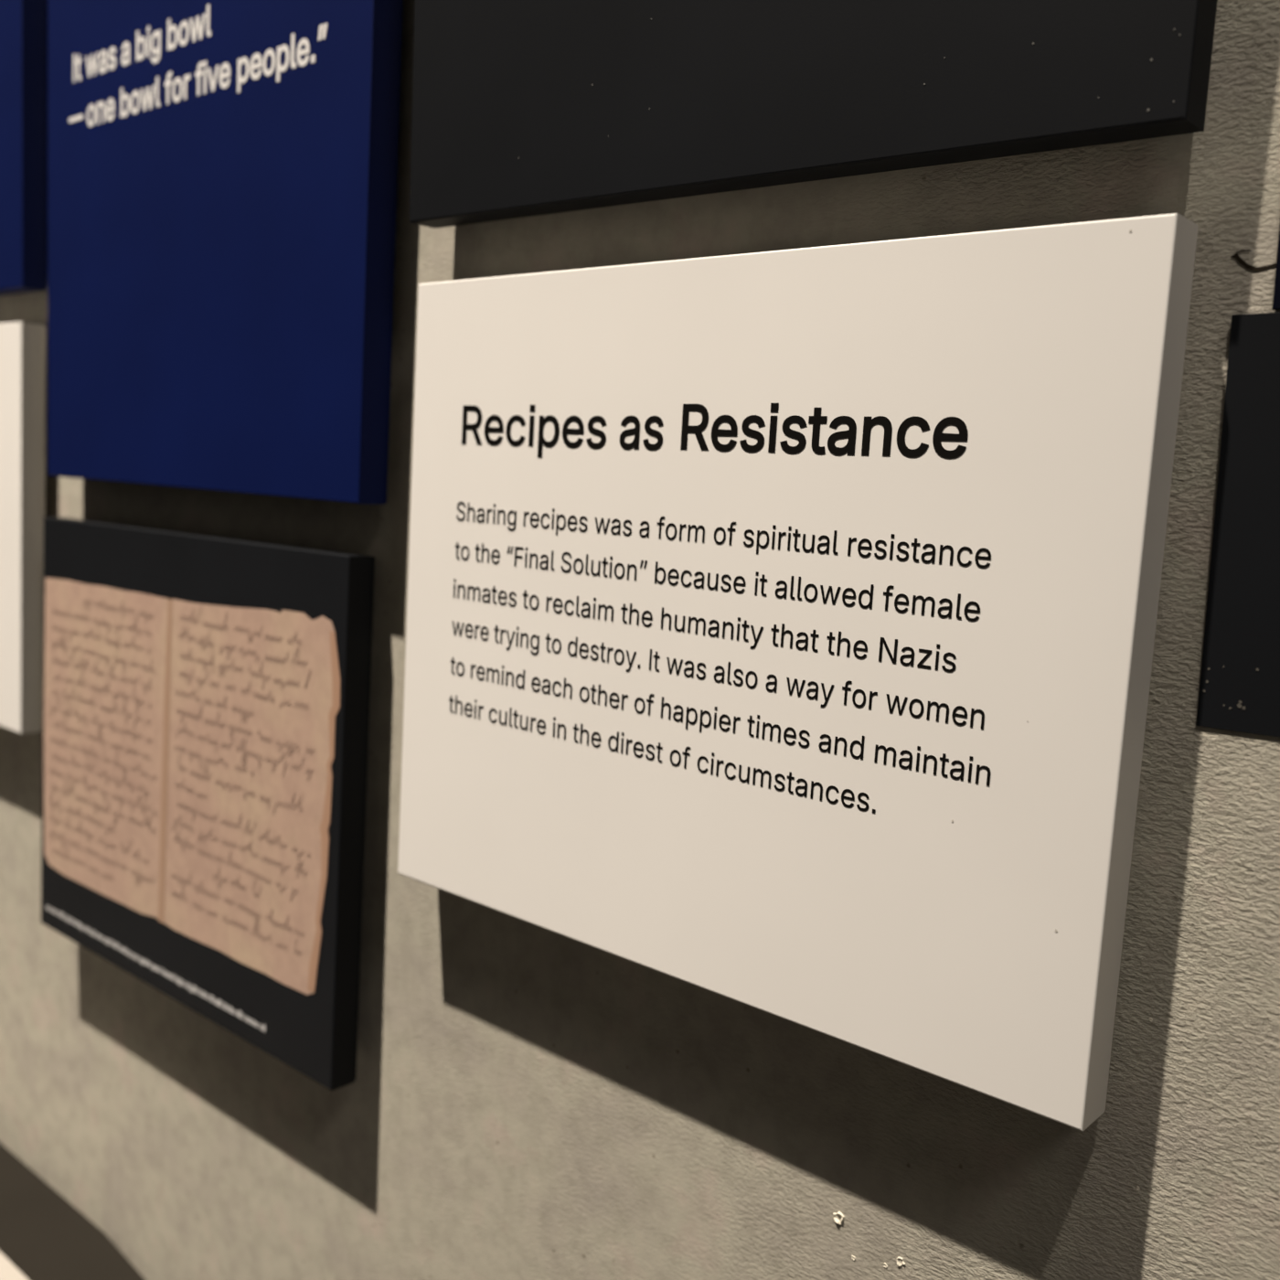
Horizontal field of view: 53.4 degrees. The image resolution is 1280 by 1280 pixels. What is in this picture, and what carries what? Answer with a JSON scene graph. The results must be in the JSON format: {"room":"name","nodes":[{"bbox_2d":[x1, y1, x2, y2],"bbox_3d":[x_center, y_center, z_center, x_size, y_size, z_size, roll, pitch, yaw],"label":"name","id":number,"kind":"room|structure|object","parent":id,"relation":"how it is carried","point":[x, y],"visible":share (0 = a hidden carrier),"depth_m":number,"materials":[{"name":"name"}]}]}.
{"room":"museum","nodes":[
{"label":"museum","id":0,"kind":"room"},
{"bbox_2d":[0,0,1279,1279],"bbox_3d":[-0.433,-1.963,0.998,7.500,6.600,0.201,9,9,40],"label":"wall","id":1,"kind":"structure","parent":0,"point":[526,1101],"depth_m":0.64,"materials":[{"name":"paint"}]},
{"bbox_2d":[0,321,45,734],"bbox_3d":[-0.638,-0.113,1.159,0.400,0.330,0.030,10,9,40],"label":"display board","id":2,"kind":"object","parent":1,"relation":"attached to","point":[22,344],"visible":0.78,"depth_m":1.03,"materials":[{"name":"white"}]},
{"bbox_2d":[0,0,47,296],"bbox_3d":[-0.618,-0.508,1.115,0.400,0.413,0.026,9,9,40],"label":"display board","id":3,"kind":"object","parent":1,"relation":"attached to","point":[23,23],"visible":1,"depth_m":1.00,"materials":[{"name":"blue"}]},
{"bbox_2d":[0,1142,145,1279],"bbox_3d":[-1.136,0.483,1.451,1.850,0.160,0.300,9,9,40],"label":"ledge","id":4,"kind":"object","parent":1,"relation":"attached to","point":[42,1234],"visible":1,"depth_m":1.04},
{"bbox_2d":[0,1251,28,1279],"bbox_3d":[-1.129,0.407,1.405,1.700,0.003,0.208,9,9,40],"label":"mat","id":5,"kind":"object","parent":4,"relation":"on","point":[8,1271],"visible":1,"depth_m":0.99,"materials":[{"name":"beige"}]},
{"bbox_2d":[41,516,374,1090],"bbox_3d":[-0.318,0.089,0.898,0.393,0.328,0.030,9,9,40],"label":"display board","id":6,"kind":"object","parent":1,"relation":"attached to","point":[206,699],"visible":1,"depth_m":0.85,"materials":[{"name":"black"}]},
{"bbox_2d":[43,577,340,994],"bbox_3d":[-0.328,0.084,0.886,0.385,0.242,0.002,9,9,40],"label":"picture","id":7,"kind":"object","parent":6,"relation":"attached to","point":[192,725],"depth_m":0.86,"materials":[{"name":"brown"}]},
{"bbox_2d":[47,0,403,504],"bbox_3d":[-0.285,-0.381,0.835,0.395,0.559,0.029,9,9,40],"label":"display board","id":8,"kind":"object","parent":1,"relation":"attached to","point":[223,174],"visible":1,"depth_m":0.81,"materials":[{"name":"blue"}]},
{"bbox_2d":[397,213,1198,1130],"bbox_3d":[0.031,-0.006,0.590,0.401,0.330,0.031,9,9,40],"label":"display board","id":9,"kind":"object","parent":1,"relation":"attached to","point":[780,634],"visible":1,"depth_m":0.53,"materials":[{"name":"white"}]},
{"bbox_2d":[409,0,1217,228],"bbox_3d":[0.051,-0.413,0.542,0.408,0.426,0.034,9,10,40],"label":"display board","id":10,"kind":"object","parent":1,"relation":"attached to","point":[521,108],"visible":1,"depth_m":0.54,"materials":[{"name":"black"}]},
{"bbox_2d":[1195,311,1279,737],"bbox_3d":[0.357,-0.021,0.327,0.400,0.146,0.003,8,8,40],"label":"display board","id":11,"kind":"object","parent":1,"relation":"attached to","point":[1240,681],"visible":1,"depth_m":0.45,"materials":[{"name":"black"}]},
{"bbox_2d":[1271,224,1279,309],"bbox_3d":[0.378,-0.302,0.288,0.400,0.418,0.003,7,8,40],"label":"display board","id":12,"kind":"object","parent":1,"relation":"attached to","point":[1276,290],"visible":1,"depth_m":0.44,"materials":[{"name":"black"}]}
]}

